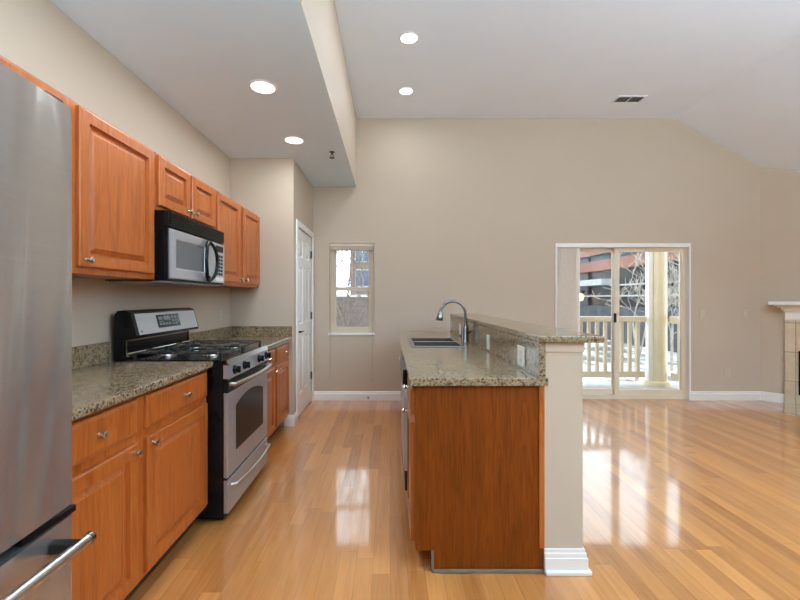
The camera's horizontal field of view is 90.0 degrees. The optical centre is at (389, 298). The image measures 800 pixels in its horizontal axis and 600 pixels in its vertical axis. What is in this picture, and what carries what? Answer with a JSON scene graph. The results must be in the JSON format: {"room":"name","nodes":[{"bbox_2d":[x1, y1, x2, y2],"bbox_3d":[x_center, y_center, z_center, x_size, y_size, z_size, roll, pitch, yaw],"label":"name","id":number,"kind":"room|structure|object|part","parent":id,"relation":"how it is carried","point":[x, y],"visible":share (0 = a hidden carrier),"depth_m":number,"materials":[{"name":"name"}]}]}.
{"room":"kitchen","nodes":[
{"label":"kitchen","id":0,"kind":"room"},
{"bbox_2d":[0,0,229,360],"bbox_3d":[-1.690,-0.150,0.935,0.120,2.900,8.670,0,0,0],"label":"wall","id":1,"kind":"structure","parent":0,"point":[36,36],"depth_m":2.32,"materials":[{"name":"paint"}]},
{"bbox_2d":[0,55,153,279],"bbox_3d":[-1.458,-0.473,1.663,0.342,0.730,1.226,0,0,0],"label":"upper cabinet","id":2,"kind":"object","parent":1,"relation":"attached to","point":[113,172],"visible":0.62,"depth_m":1.88,"materials":[{"name":"brown wood"}]},
{"bbox_3d":[-1.330,-0.480,1.357,0.020,0.687,0.575,0,0,0],"label":"door","id":3,"kind":"part","parent":2,"relation":"part of","materials":[{"name":"brown wood"}]},
{"bbox_3d":[-1.304,-0.168,1.737,0.032,0.030,0.031,0,0,0],"label":"knob","id":4,"kind":"part","parent":2,"relation":"part of","materials":[{"name":"silver metal"}]},
{"bbox_3d":[-1.330,-0.480,1.974,0.020,0.687,0.541,0,0,0],"label":"door","id":5,"kind":"part","parent":2,"relation":"part of","materials":[{"name":"brown wood"}]},
{"bbox_2d":[72,342,109,369],"bbox_3d":[-1.619,0.304,1.649,0.021,0.112,1.297,0,0,0],"label":"backsplash","id":6,"kind":"structure","parent":1,"relation":"attached to","point":[97,353],"depth_m":2.15,"materials":[{"name":"stone"}]},
{"bbox_2d":[154,151,215,228],"bbox_3d":[-1.458,-0.673,2.663,0.342,0.330,0.770,0,0,0],"label":"upper cabinet","id":7,"kind":"object","parent":1,"relation":"attached to","point":[176,190],"visible":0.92,"depth_m":2.55,"materials":[{"name":"brown wood"}]},
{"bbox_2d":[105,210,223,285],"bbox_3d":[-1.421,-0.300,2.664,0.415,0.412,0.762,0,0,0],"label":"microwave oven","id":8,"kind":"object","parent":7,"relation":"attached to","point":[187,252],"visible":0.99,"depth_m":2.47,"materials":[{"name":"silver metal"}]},
{"bbox_3d":[-1.449,-0.098,2.664,0.322,0.008,0.750,0,0,0],"label":"plate","id":9,"kind":"part","parent":8,"relation":"part of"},
{"bbox_3d":[-1.264,-0.259,2.578,0.012,0.286,0.565,0,0,0],"label":"door","id":10,"kind":"part","parent":8,"relation":"part of","materials":[{"name":"silver metal"}]},
{"bbox_3d":[-1.278,-0.259,2.664,0.017,0.310,0.762,0,0,0],"label":"frame","id":11,"kind":"part","parent":8,"relation":"part of","materials":[{"name":"metal"}]},
{"bbox_3d":[-1.236,-0.256,2.752,0.047,0.287,0.187,0,0,0],"label":"handle","id":12,"kind":"part","parent":8,"relation":"part of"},
{"bbox_3d":[-1.264,-0.259,2.953,0.011,0.286,0.177,0,0,0],"label":"control panel","id":13,"kind":"part","parent":8,"relation":"part of","materials":[{"name":"silver metal"}]},
{"bbox_3d":[-1.330,-0.679,2.471,0.020,0.290,0.357,0,0,0],"label":"door","id":14,"kind":"part","parent":7,"relation":"part of","materials":[{"name":"brown wood"}]},
{"bbox_3d":[-1.330,-0.679,2.854,0.020,0.290,0.356,0,0,0],"label":"door","id":15,"kind":"part","parent":7,"relation":"part of","materials":[{"name":"brown wood"}]},
{"bbox_2d":[189,326,230,343],"bbox_3d":[-1.619,0.334,3.554,0.021,0.104,1.005,0,0,0],"label":"backsplash","id":16,"kind":"structure","parent":1,"relation":"attached to","point":[219,333],"depth_m":3.60,"materials":[{"name":"stone"}]},
{"bbox_2d":[219,310,221,320],"bbox_3d":[-1.625,0.160,3.840,0.008,0.106,0.070,0,0,0],"label":"power outlet","id":17,"kind":"object","parent":1,"relation":"attached to","point":[220,311],"visible":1,"depth_m":3.83,"materials":[{"name":"plastic"}]},
{"bbox_2d":[209,189,259,287],"bbox_3d":[-1.458,-0.473,3.564,0.342,0.730,1.028,0,0,0],"label":"upper cabinet","id":18,"kind":"object","parent":1,"relation":"attached to","point":[240,226],"visible":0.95,"depth_m":3.51,"materials":[{"name":"brown wood"}]},
{"bbox_3d":[-1.330,-0.480,3.308,0.020,0.687,0.465,0,0,0],"label":"door","id":19,"kind":"part","parent":18,"relation":"part of","materials":[{"name":"brown wood"}]},
{"bbox_3d":[-1.330,-0.480,3.834,0.020,0.687,0.447,0,0,0],"label":"door","id":20,"kind":"part","parent":18,"relation":"part of","materials":[{"name":"brown wood"}]},
{"bbox_2d":[50,0,355,186],"bbox_3d":[-1.091,-1.490,0.885,1.319,0.120,8.770,0,0,0],"label":"ceiling","id":21,"kind":"structure","parent":0,"point":[201,57],"depth_m":2.46,"materials":[{"name":"paint"}]},
{"bbox_2d":[248,80,276,94],"bbox_3d":[-0.859,-1.427,2.705,0.188,0.006,0.188,0,0,0],"label":"recessed light","id":22,"kind":"object","parent":21,"relation":"in","point":[264,87],"visible":1,"depth_m":2.70,"materials":[{"name":"white"}]},
{"bbox_2d":[283,136,304,143],"bbox_3d":[-0.866,-1.427,3.610,0.188,0.006,0.188,0,0,0],"label":"recessed light","id":23,"kind":"object","parent":21,"relation":"in","point":[288,139],"visible":1,"depth_m":3.61,"materials":[{"name":"white"}]},
{"bbox_2d":[230,158,295,425],"bbox_3d":[-1.307,-0.065,4.125,0.646,2.730,0.090,0,0,0],"label":"wall","id":24,"kind":"structure","parent":0,"point":[266,187],"depth_m":4.08,"materials":[{"name":"paint"}]},
{"bbox_2d":[232,326,291,335],"bbox_3d":[-1.303,0.334,4.069,0.610,0.104,0.021,0,0,0],"label":"backsplash","id":25,"kind":"structure","parent":24,"relation":"attached to","point":[236,330],"depth_m":4.06,"materials":[{"name":"stone"}]},
{"bbox_2d":[284,412,296,425],"bbox_3d":[-1.022,1.242,4.120,0.107,0.115,0.112,0,0,0],"label":"baseboard","id":26,"kind":"structure","parent":24,"relation":"attached to","point":[291,420],"depth_m":4.06,"materials":[{"name":"wood"}]},
{"bbox_2d":[296,163,312,401],"bbox_3d":[-1.039,-0.065,4.645,0.110,2.730,0.950,0,0,0],"label":"wall","id":27,"kind":"structure","parent":0,"point":[304,188],"depth_m":4.66,"materials":[{"name":"paint"}]},
{"bbox_2d":[296,219,313,421],"bbox_3d":[-0.987,0.235,4.638,0.089,2.130,0.917,0,0,0],"label":"door","id":28,"kind":"structure","parent":27,"relation":"in","point":[304,254],"depth_m":4.66,"materials":[{"name":"white wood"}]},
{"bbox_2d":[300,0,355,183],"bbox_3d":[-0.490,-1.867,0.810,0.120,0.874,8.620,0,0,0],"label":"wall","id":29,"kind":"structure","parent":0,"point":[321,17],"depth_m":3.10,"materials":[{"name":"paint"}]},
{"bbox_2d":[128,399,799,599],"bbox_3d":[2.310,1.360,0.885,8.180,0.120,8.770,0,0,0],"label":"floor","id":30,"kind":"structure","parent":0,"point":[684,499],"depth_m":2.35,"materials":[{"name":"brown wood"}]},
{"bbox_2d":[0,62,96,599],"bbox_3d":[-1.140,0.422,0.496,0.940,1.756,0.893,0,0,0],"label":"refrigerator","id":31,"kind":"object","parent":30,"relation":"on","point":[38,548],"visible":1,"depth_m":0.82,"materials":[{"name":"silver metal"}]},
{"bbox_3d":[-0.772,0.856,0.496,0.100,0.708,0.893,0,0,0],"label":"freezer drawer","id":32,"kind":"part","parent":31,"relation":"part of","materials":[{"name":"silver metal"}]},
{"bbox_3d":[-0.772,0.018,0.496,0.100,0.920,0.893,0,0,0],"label":"door","id":33,"kind":"part","parent":31,"relation":"part of","materials":[{"name":"silver metal"}]},
{"bbox_3d":[-0.682,0.543,0.501,0.023,0.023,0.802,0,0,0],"label":"handle","id":34,"kind":"part","parent":31,"relation":"part of","materials":[{"name":"silver metal"}]},
{"bbox_2d":[72,369,207,599],"bbox_3d":[-1.316,0.847,1.669,0.626,0.906,1.257,0,0,0],"label":"base cabinet","id":35,"kind":"object","parent":30,"relation":"on","point":[140,462],"visible":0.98,"depth_m":1.63,"materials":[{"name":"brown wood"}]},
{"bbox_3d":[-1.018,0.484,1.420,0.032,0.030,0.031,0,0,0],"label":"knob","id":36,"kind":"part","parent":35,"relation":"part of","materials":[{"name":"silver metal"}]},
{"bbox_3d":[-1.045,0.484,1.365,0.020,0.141,0.564,0,0,0],"label":"drawer","id":37,"kind":"part","parent":35,"relation":"part of","materials":[{"name":"brown wood"}]},
{"bbox_3d":[-1.045,0.881,1.365,0.020,0.577,0.564,0,0,0],"label":"door","id":38,"kind":"part","parent":35,"relation":"part of","materials":[{"name":"brown wood"}]},
{"bbox_3d":[-1.018,0.625,1.617,0.032,0.030,0.031,0,0,0],"label":"knob","id":39,"kind":"part","parent":35,"relation":"part of","materials":[{"name":"silver metal"}]},
{"bbox_3d":[-1.049,0.403,1.669,0.012,0.016,1.255,0,0,0],"label":"rail","id":40,"kind":"part","parent":35,"relation":"part of","materials":[{"name":"brown wood"}]},
{"bbox_2d":[72,361,212,420],"bbox_3d":[-1.322,0.377,1.649,0.614,0.032,1.299,0,0,0],"label":"countertop","id":41,"kind":"structure","parent":35,"relation":"on","point":[96,387],"depth_m":1.78,"materials":[{"name":"stone"}]},
{"bbox_3d":[-1.018,0.625,1.742,0.032,0.030,0.031,0,0,0],"label":"knob","id":42,"kind":"part","parent":35,"relation":"part of","materials":[{"name":"silver metal"}]},
{"bbox_3d":[-1.045,0.484,1.993,0.020,0.141,0.564,0,0,0],"label":"drawer","id":43,"kind":"part","parent":35,"relation":"part of","materials":[{"name":"brown wood"}]},
{"bbox_3d":[-1.045,0.881,1.993,0.020,0.577,0.564,0,0,0],"label":"door","id":44,"kind":"part","parent":35,"relation":"part of","materials":[{"name":"brown wood"}]},
{"bbox_3d":[-1.018,0.484,2.020,0.032,0.030,0.031,0,0,0],"label":"knob","id":45,"kind":"part","parent":35,"relation":"part of","materials":[{"name":"silver metal"}]},
{"bbox_2d":[115,307,271,519],"bbox_3d":[-1.225,0.684,2.675,0.720,1.232,0.747,0,0,0],"label":"gas stove","id":46,"kind":"object","parent":30,"relation":"on","point":[236,398],"visible":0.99,"depth_m":2.44,"materials":[{"name":"metal"}]},
{"bbox_3d":[-1.529,0.283,2.675,0.010,0.083,0.723,0,0,0],"label":"riser trim","id":47,"kind":"part","parent":46,"relation":"part of","materials":[{"name":"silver metal"}]},
{"bbox_3d":[-1.532,0.285,2.675,0.005,0.070,0.707,0,0,0],"label":"riser panel","id":48,"kind":"part","parent":46,"relation":"part of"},
{"bbox_3d":[-1.390,0.345,2.490,0.112,0.020,0.112,0,0,0],"label":"burner","id":49,"kind":"part","parent":46,"relation":"part of","materials":[{"name":"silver metal"}]},
{"bbox_2d":[123,345,264,364],"bbox_3d":[-1.242,0.370,2.675,0.605,0.030,0.747,0,0,0],"label":"cooktop","id":50,"kind":"object","parent":46,"relation":"in","point":[238,356],"depth_m":2.48,"materials":[{"name":"metal"}]},
{"bbox_3d":[-1.110,0.345,2.490,0.112,0.020,0.112,0,0,0],"label":"burner","id":51,"kind":"part","parent":46,"relation":"part of","materials":[{"name":"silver metal"}]},
{"bbox_3d":[-0.911,0.424,2.385,0.041,0.054,0.054,0,0,0],"label":"knob","id":52,"kind":"part","parent":46,"relation":"part of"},
{"bbox_3d":[-0.947,1.147,2.675,0.027,0.190,0.739,0,0,0],"label":"storage drawer","id":53,"kind":"part","parent":46,"relation":"part of","materials":[{"name":"silver metal"}]},
{"bbox_3d":[-0.947,0.793,2.675,0.026,0.490,0.739,0,0,0],"label":"oven door","id":54,"kind":"part","parent":46,"relation":"part of","materials":[{"name":"silver metal"}]},
{"bbox_3d":[-0.942,0.425,2.675,0.036,0.078,0.743,0,0,0],"label":"control panel","id":55,"kind":"part","parent":46,"relation":"part of","materials":[{"name":"silver metal"}]},
{"bbox_3d":[-0.911,0.424,2.545,0.041,0.054,0.054,0,0,0],"label":"knob","id":56,"kind":"part","parent":46,"relation":"part of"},
{"bbox_3d":[-0.900,0.500,2.675,0.068,0.025,0.712,0,0,0],"label":"handle","id":57,"kind":"part","parent":46,"relation":"part of","materials":[{"name":"silver metal"}]},
{"bbox_3d":[-0.904,1.093,2.675,0.066,0.024,0.667,0,0,0],"label":"handle","id":58,"kind":"part","parent":46,"relation":"part of","materials":[{"name":"silver metal"}]},
{"bbox_3d":[-0.911,0.424,2.825,0.041,0.054,0.054,0,0,0],"label":"knob","id":59,"kind":"part","parent":46,"relation":"part of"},
{"bbox_3d":[-0.911,0.424,2.985,0.041,0.054,0.054,0,0,0],"label":"knob","id":60,"kind":"part","parent":46,"relation":"part of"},
{"bbox_2d":[266,342,288,441],"bbox_3d":[-1.307,0.865,3.558,0.644,0.870,1.009,0,0,0],"label":"base cabinet","id":61,"kind":"object","parent":30,"relation":"on","point":[278,373],"visible":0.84,"depth_m":3.64,"materials":[{"name":"brown wood"}]},
{"bbox_2d":[201,336,291,350],"bbox_3d":[-1.313,0.407,3.566,0.632,0.043,1.027,0,0,0],"label":"countertop","id":62,"kind":"structure","parent":61,"relation":"on","point":[272,342],"depth_m":3.77,"materials":[{"name":"stone"}]},
{"bbox_3d":[-1.028,0.889,3.321,0.020,0.546,0.471,0,0,0],"label":"door","id":63,"kind":"part","parent":61,"relation":"part of","materials":[{"name":"brown wood"}]},
{"bbox_3d":[-1.028,0.514,3.321,0.020,0.132,0.471,0,0,0],"label":"drawer","id":64,"kind":"part","parent":61,"relation":"part of","materials":[{"name":"brown wood"}]},
{"bbox_3d":[-1.028,0.514,3.827,0.020,0.132,0.426,0,0,0],"label":"drawer","id":65,"kind":"part","parent":61,"relation":"part of","materials":[{"name":"brown wood"}]},
{"bbox_3d":[-1.028,0.889,3.827,0.020,0.546,0.426,0,0,0],"label":"door","id":66,"kind":"part","parent":61,"relation":"part of","materials":[{"name":"brown wood"}]},
{"bbox_2d":[400,355,408,490],"bbox_3d":[0.398,0.858,2.640,0.644,0.884,0.602,0,0,0],"label":"dishwasher","id":67,"kind":"object","parent":30,"relation":"on","point":[404,397],"visible":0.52,"depth_m":2.34,"materials":[{"name":"silver metal"}]},
{"bbox_3d":[0.100,0.472,2.640,0.047,0.112,0.598,0,0,0],"label":"control panel","id":68,"kind":"part","parent":67,"relation":"part of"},
{"bbox_3d":[0.105,1.069,2.640,0.035,0.113,0.598,0,0,0],"label":"access panel","id":69,"kind":"part","parent":67,"relation":"part of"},
{"bbox_3d":[0.102,0.770,2.640,0.041,0.480,0.598,0,0,0],"label":"door","id":70,"kind":"part","parent":67,"relation":"part of","materials":[{"name":"silver metal"}]},
{"bbox_2d":[402,376,544,572],"bbox_3d":[0.400,0.857,2.111,0.665,0.886,0.447,0,0,0],"label":"base cabinet","id":71,"kind":"object","parent":30,"relation":"on","point":[476,454],"visible":0.96,"depth_m":1.90,"materials":[{"name":"brown wood"}]},
{"bbox_3d":[0.110,0.498,2.127,0.020,0.133,0.375,0,0,0],"label":"drawer","id":72,"kind":"part","parent":71,"relation":"part of","materials":[{"name":"brown wood"}]},
{"bbox_3d":[0.110,0.887,2.127,0.020,0.575,0.375,0,0,0],"label":"door","id":73,"kind":"part","parent":71,"relation":"part of","materials":[{"name":"brown wood"}]},
{"bbox_3d":[0.464,1.291,1.894,0.528,0.018,0.012,0,0,0],"label":"shoe moulding","id":74,"kind":"part","parent":71,"relation":"part of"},
{"bbox_2d":[768,302,799,415],"bbox_3d":[5.198,0.669,4.191,1.804,1.262,0.659,0,0,45],"label":"fireplace","id":75,"kind":"object","parent":30,"relation":"on","point":[791,309],"visible":1,"depth_m":4.88,"materials":[{"name":"tile"}]},
{"bbox_2d":[768,302,799,304],"bbox_3d":[5.359,0.058,4.352,1.804,0.040,0.204,0,0,45],"label":"mantel shelf","id":76,"kind":"object","parent":75,"relation":"attached to","point":[769,303],"depth_m":4.82,"materials":[{"name":"wood"}]},
{"bbox_3d":[5.396,0.902,4.404,1.255,0.535,0.010,0,0,45],"label":"firebox frame","id":77,"kind":"part","parent":75,"relation":"part of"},
{"bbox_3d":[0.407,0.858,3.791,0.628,0.885,1.693,0,0,0],"label":"cabinet","id":78,"kind":"object","parent":30,"relation":"on","visible":0},
{"bbox_2d":[398,331,547,385],"bbox_3d":[0.419,0.394,3.270,0.653,0.037,2.780,0,0,0],"label":"countertop","id":79,"kind":"structure","parent":78,"relation":"on","point":[471,365],"depth_m":2.17,"materials":[{"name":"stone"}]},
{"bbox_2d":[408,338,466,346],"bbox_3d":[0.380,0.457,3.430,0.430,0.176,0.700,0,0,0],"label":"sink","id":80,"kind":"object","parent":79,"relation":"in","point":[414,342],"visible":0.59,"depth_m":3.43,"materials":[{"name":"metal"}]},
{"bbox_3d":[0.380,0.459,3.601,0.366,0.173,0.294,0,0,0],"label":"bowl","id":81,"kind":"part","parent":80,"relation":"part of","materials":[{"name":"metal"}]},
{"bbox_3d":[0.380,0.459,3.269,0.366,0.173,0.314,0,0,0],"label":"bowl","id":82,"kind":"part","parent":80,"relation":"part of","materials":[{"name":"metal"}]},
{"bbox_2d":[436,300,470,341],"bbox_3d":[0.546,0.193,3.454,0.306,0.364,0.086,0,0,-3],"label":"kitchen faucet","id":83,"kind":"object","parent":79,"relation":"on","point":[465,330],"visible":1,"depth_m":3.45,"materials":[{"name":"silver metal"}]},
{"bbox_3d":[0.544,0.113,3.455,0.249,0.204,0.028,0,0,-7],"label":"spout","id":84,"kind":"part","parent":83,"relation":"part of","materials":[{"name":"silver metal"}]},
{"bbox_2d":[313,119,759,390],"bbox_3d":[1.629,-0.575,5.195,6.517,3.750,0.150,0,0,0],"label":"wall","id":85,"kind":"structure","parent":0,"point":[473,213],"depth_m":5.12,"materials":[{"name":"paint"}]},
{"bbox_2d":[328,250,374,334],"bbox_3d":[-0.488,-0.120,5.176,0.600,1.179,0.157,0,0,0],"label":"window","id":86,"kind":"structure","parent":85,"relation":"in","point":[335,330],"depth_m":5.20,"materials":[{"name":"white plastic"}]},
{"bbox_3d":[-0.488,0.457,5.146,0.600,0.024,0.096,0,0,0],"label":"sill","id":87,"kind":"part","parent":86,"relation":"part of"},
{"bbox_2d":[330,243,373,380],"bbox_3d":[-0.488,0.171,5.133,0.568,1.758,0.099,0,0,0],"label":"window blind","id":88,"kind":"object","parent":86,"relation":"attached to","point":[333,246],"visible":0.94,"depth_m":5.13,"materials":[{"name":"fabric"}]},
{"bbox_3d":[-0.753,0.185,5.109,0.007,1.690,0.045,0,0,18],"label":"cord","id":89,"kind":"part","parent":88,"relation":"part of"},
{"bbox_3d":[-0.488,-0.633,5.157,0.556,0.010,0.038,0,0,0],"label":"rail","id":90,"kind":"part","parent":88,"relation":"part of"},
{"bbox_3d":[-0.488,-0.688,5.157,0.568,0.040,0.050,0,0,0],"label":"head rail","id":91,"kind":"part","parent":88,"relation":"part of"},
{"bbox_3d":[-0.219,0.185,5.109,0.007,1.690,0.045,0,0,18],"label":"cord","id":92,"kind":"part","parent":88,"relation":"part of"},
{"bbox_3d":[-0.488,-0.385,5.239,0.480,0.551,0.023,0,0,0],"label":"sash","id":93,"kind":"part","parent":86,"relation":"part of","materials":[{"name":"glass"}]},
{"bbox_3d":[-0.488,0.131,5.212,0.480,0.559,0.026,0,0,0],"label":"sash","id":94,"kind":"part","parent":86,"relation":"part of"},
{"bbox_2d":[314,391,400,399],"bbox_3d":[0.566,1.242,5.112,3.095,0.115,0.016,0,0,0],"label":"baseboard","id":95,"kind":"structure","parent":85,"relation":"attached to","point":[318,395],"depth_m":5.10,"materials":[{"name":"wood"}]},
{"bbox_2d":[557,248,579,331],"bbox_3d":[2.978,0.283,5.149,1.677,1.933,0.039,0,0,0],"label":"vertical blind","id":96,"kind":"object","parent":85,"relation":"attached to","point":[568,259],"visible":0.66,"depth_m":5.14,"materials":[{"name":"fabric"}]},
{"bbox_2d":[555,243,690,399],"bbox_3d":[2.978,0.296,5.184,1.729,2.007,0.161,0,0,0],"label":"door","id":97,"kind":"structure","parent":85,"relation":"in","point":[684,249],"depth_m":5.18,"materials":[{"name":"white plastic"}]},
{"bbox_3d":[2.555,0.297,5.237,0.800,1.895,0.035,0,0,0],"label":"sliding panel","id":98,"kind":"part","parent":97,"relation":"part of","materials":[{"name":"glass"}]},
{"bbox_3d":[3.353,0.297,5.197,0.895,1.895,0.037,0,0,0],"label":"fixed panel","id":99,"kind":"part","parent":97,"relation":"part of","materials":[{"name":"glass"}]},
{"bbox_2d":[699,310,704,317],"bbox_3d":[3.994,0.195,5.113,0.070,0.106,0.014,0,0,0],"label":"light switch","id":100,"kind":"object","parent":85,"relation":"attached to","point":[701,312],"visible":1,"depth_m":5.11,"materials":[{"name":"plastic"}]},
{"bbox_2d":[691,391,760,399],"bbox_3d":[4.288,1.242,5.112,0.906,0.115,0.016,0,0,0],"label":"baseboard","id":101,"kind":"structure","parent":85,"relation":"attached to","point":[695,395],"depth_m":5.10,"materials":[{"name":"wood"}]},
{"bbox_2d":[742,309,747,316],"bbox_3d":[4.538,0.190,5.113,0.070,0.106,0.014,0,0,0],"label":"light switch","id":102,"kind":"object","parent":85,"relation":"attached to","point":[744,311],"visible":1,"depth_m":5.11,"materials":[{"name":"plastic"}]},
{"bbox_2d":[545,352,582,547],"bbox_3d":[0.824,0.754,3.270,0.182,1.092,2.740,0,0,0],"label":"wall","id":103,"kind":"structure","parent":0,"point":[564,370],"depth_m":1.90,"materials":[{"name":"paint"}]},
{"bbox_2d":[450,317,545,377],"bbox_3d":[0.716,0.291,3.260,0.032,0.166,2.760,0,0,0],"label":"backsplash","id":104,"kind":"structure","parent":103,"relation":"attached to","point":[503,345],"depth_m":2.36,"materials":[{"name":"stone"}]},
{"bbox_2d":[487,334,489,349],"bbox_3d":[0.695,0.310,2.840,0.008,0.106,0.072,0,0,0],"label":"power outlet","id":105,"kind":"object","parent":104,"relation":"attached to","point":[488,336],"visible":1,"depth_m":2.82,"materials":[{"name":"plastic"}]},
{"bbox_2d":[517,345,524,367],"bbox_3d":[0.695,0.305,2.125,0.008,0.106,0.115,0,0,0],"label":"power outlet","id":106,"kind":"object","parent":104,"relation":"attached to","point":[520,349],"visible":1,"depth_m":2.11,"materials":[{"name":"plastic"}]},
{"bbox_2d":[450,314,603,342],"bbox_3d":[0.853,0.192,3.266,0.306,0.032,2.788,0,0,0],"label":"bar","id":107,"kind":"object","parent":103,"relation":"on","point":[535,332],"visible":1,"depth_m":2.20,"materials":[{"name":"stone"}]},
{"bbox_2d":[546,343,584,351],"bbox_3d":[0.829,0.232,3.268,0.188,0.046,2.745,0,0,0],"label":"trim","id":108,"kind":"structure","parent":103,"relation":"attached to","point":[550,347],"depth_m":1.90,"materials":[{"name":"paint"}]},
{"bbox_2d":[544,547,591,575],"bbox_3d":[0.838,1.242,3.254,0.218,0.115,2.772,0,0,0],"label":"baseboard","id":109,"kind":"structure","parent":103,"relation":"attached to","point":[557,561],"depth_m":1.88,"materials":[{"name":"wood"}]},
{"bbox_2d":[334,0,799,118],"bbox_3d":[1.535,-2.364,0.885,4.170,0.120,8.770,0,0,0],"label":"ceiling","id":110,"kind":"structure","parent":0,"point":[469,59],"depth_m":3.75,"materials":[{"name":"paint"}]},
{"bbox_2d":[398,87,413,94],"bbox_3d":[0.178,-2.300,4.440,0.173,0.006,0.173,0,0,0],"label":"recessed light","id":111,"kind":"object","parent":110,"relation":"in","point":[404,90],"visible":1,"depth_m":4.43,"materials":[{"name":"white"}]},
{"bbox_2d":[399,32,418,44],"bbox_3d":[0.168,-2.300,3.538,0.173,0.006,0.173,0,0,0],"label":"recessed light","id":112,"kind":"object","parent":110,"relation":"in","point":[408,38],"visible":1,"depth_m":3.54,"materials":[{"name":"white"}]},
{"bbox_2d":[611,96,646,102],"bbox_3d":[2.760,-2.300,4.622,0.330,0.008,0.165,0,0,0],"label":"ceiling vent","id":113,"kind":"object","parent":110,"relation":"in","point":[620,99],"visible":1,"depth_m":4.63,"materials":[{"name":"metal"}]},
{"bbox_2d":[673,38,799,171],"bbox_3d":[5.060,-1.565,0.885,2.880,1.718,8.770,0,0,0],"label":"ceiling","id":114,"kind":"structure","parent":0,"point":[755,116],"depth_m":4.50,"materials":[{"name":"paint"}]},
{"bbox_2d":[760,167,799,403],"bbox_3d":[5.490,-0.250,4.452,0.121,3.100,2.110,0,0,-45],"label":"wall","id":115,"kind":"structure","parent":0,"point":[779,188],"depth_m":5.01,"materials":[{"name":"paint"}]},
{"bbox_2d":[760,391,784,403],"bbox_3d":[4.810,1.242,5.035,0.223,0.115,0.016,0,0,45],"label":"baseboard","id":116,"kind":"structure","parent":115,"relation":"attached to","point":[765,396],"depth_m":5.03,"materials":[{"name":"wood"}]},
{"label":"outside","id":117,"kind":"structure","parent":0,"visible":0},
{"bbox_2d":[583,340,676,380],"bbox_3d":[0.000,2.300,63.300,120.000,0.200,113.400,0,0,0],"label":"ground","id":118,"kind":"structure","parent":117,"point":[642,357],"depth_m":13.97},
{"bbox_2d":[337,295,368,326],"bbox_3d":[-2.000,1.020,18.200,9.100,2.360,0.500,0,0,0],"label":"wall","id":119,"kind":"structure","parent":118,"relation":"on","point":[358,309],"depth_m":18.00,"materials":[{"name":"grey brick"}]},
{"bbox_2d":[337,251,368,326],"bbox_3d":[-1.041,-0.909,8.899,2.582,6.226,3.522,0,0,42],"label":"bare tree","id":120,"kind":"object","parent":118,"relation":"on","point":[347,320],"visible":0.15,"depth_m":9.27,"materials":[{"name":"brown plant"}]},
{"bbox_2d":[350,251,368,294],"bbox_3d":[0.760,-2.250,33.940,7.480,8.900,8.120,0,0,0],"label":"apartment block","id":121,"kind":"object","parent":118,"relation":"on","point":[365,275],"visible":0.02,"depth_m":29.90,"materials":[{"name":"pink brick"}]},
{"bbox_3d":[-2.315,-1.525,29.890,0.450,1.150,0.019,0,0,0],"label":"pane","id":122,"kind":"part","parent":121,"relation":"part of","materials":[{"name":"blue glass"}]},
{"bbox_3d":[-1.775,-3.175,29.890,0.450,0.750,0.019,0,0,0],"label":"pane","id":123,"kind":"part","parent":121,"relation":"part of","materials":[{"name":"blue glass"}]},
{"bbox_3d":[-1.775,-1.525,29.890,0.450,1.150,0.019,0,0,0],"label":"pane","id":124,"kind":"part","parent":121,"relation":"part of","materials":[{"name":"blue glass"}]},
{"bbox_2d":[580,252,678,352],"bbox_3d":[15.350,-1.350,29.000,8.500,7.100,34.000,0,0,0],"label":"brick building","id":125,"kind":"structure","parent":118,"relation":"on","point":[595,267],"depth_m":21.08,"materials":[{"name":"red brick"}]},
{"bbox_2d":[580,290,584,300],"bbox_3d":[11.400,-0.165,23.980,0.430,0.630,0.440,0,0,0],"label":"wall lantern","id":126,"kind":"object","parent":125,"relation":"attached to","point":[581,291],"visible":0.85,"depth_m":23.83,"materials":[{"name":"white"}]},
{"bbox_2d":[590,252,678,380],"bbox_3d":[6.196,0.092,9.622,2.712,4.218,1.992,0,0,-27],"label":"bare tree","id":127,"kind":"object","parent":118,"relation":"on","point":[676,276],"visible":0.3,"depth_m":9.77,"materials":[{"name":"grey plant"}]},
{"bbox_2d":[637,258,678,370],"bbox_3d":[8.918,0.498,11.789,3.133,3.413,1.849,0,0,10],"label":"bare tree","id":128,"kind":"object","parent":118,"relation":"on","point":[672,332],"visible":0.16,"depth_m":12.18,"materials":[{"name":"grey plant"}]},
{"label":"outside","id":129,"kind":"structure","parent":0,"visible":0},
{"bbox_2d":[583,381,678,388],"bbox_3d":[2.625,1.395,5.848,4.250,0.130,1.145,0,0,0],"label":"floor","id":130,"kind":"structure","parent":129,"point":[586,384],"depth_m":6.12,"materials":[{"name":"snow"}]},
{"bbox_2d":[580,316,646,377],"bbox_3d":[2.257,0.802,6.150,3.315,1.055,0.100,0,0,0],"label":"balcony railing","id":131,"kind":"object","parent":130,"relation":"on","point":[629,373],"visible":0.23,"depth_m":6.13,"materials":[{"name":"wood"}]},
{"bbox_3d":[2.257,0.315,6.150,3.315,0.080,0.100,0,0,0],"label":"rail","id":132,"kind":"part","parent":131,"relation":"part of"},
{"bbox_3d":[2.250,1.163,6.150,3.300,0.095,0.060,0,0,0],"label":"rail","id":133,"kind":"part","parent":131,"relation":"part of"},
{"bbox_2d":[641,252,670,387],"bbox_3d":[4.085,-0.407,6.150,0.380,3.475,0.380,0,0,0],"label":"column","id":134,"kind":"structure","parent":130,"relation":"on","point":[656,341],"depth_m":6.07,"materials":[{"name":"wood"}]},
{"bbox_2d":[669,316,678,380],"bbox_3d":[4.260,0.800,5.665,0.100,1.060,0.730,0,0,0],"label":"railing","id":135,"kind":"object","parent":130,"relation":"on","point":[672,319],"visible":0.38,"depth_m":5.90,"materials":[{"name":"wood"}]},
{"bbox_3d":[4.260,0.323,5.665,0.100,0.105,0.730,0,0,0],"label":"rail","id":136,"kind":"part","parent":135,"relation":"part of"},
{"bbox_3d":[4.260,1.163,5.665,0.060,0.095,0.730,0,0,0],"label":"rail","id":137,"kind":"part","parent":135,"relation":"part of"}
]}

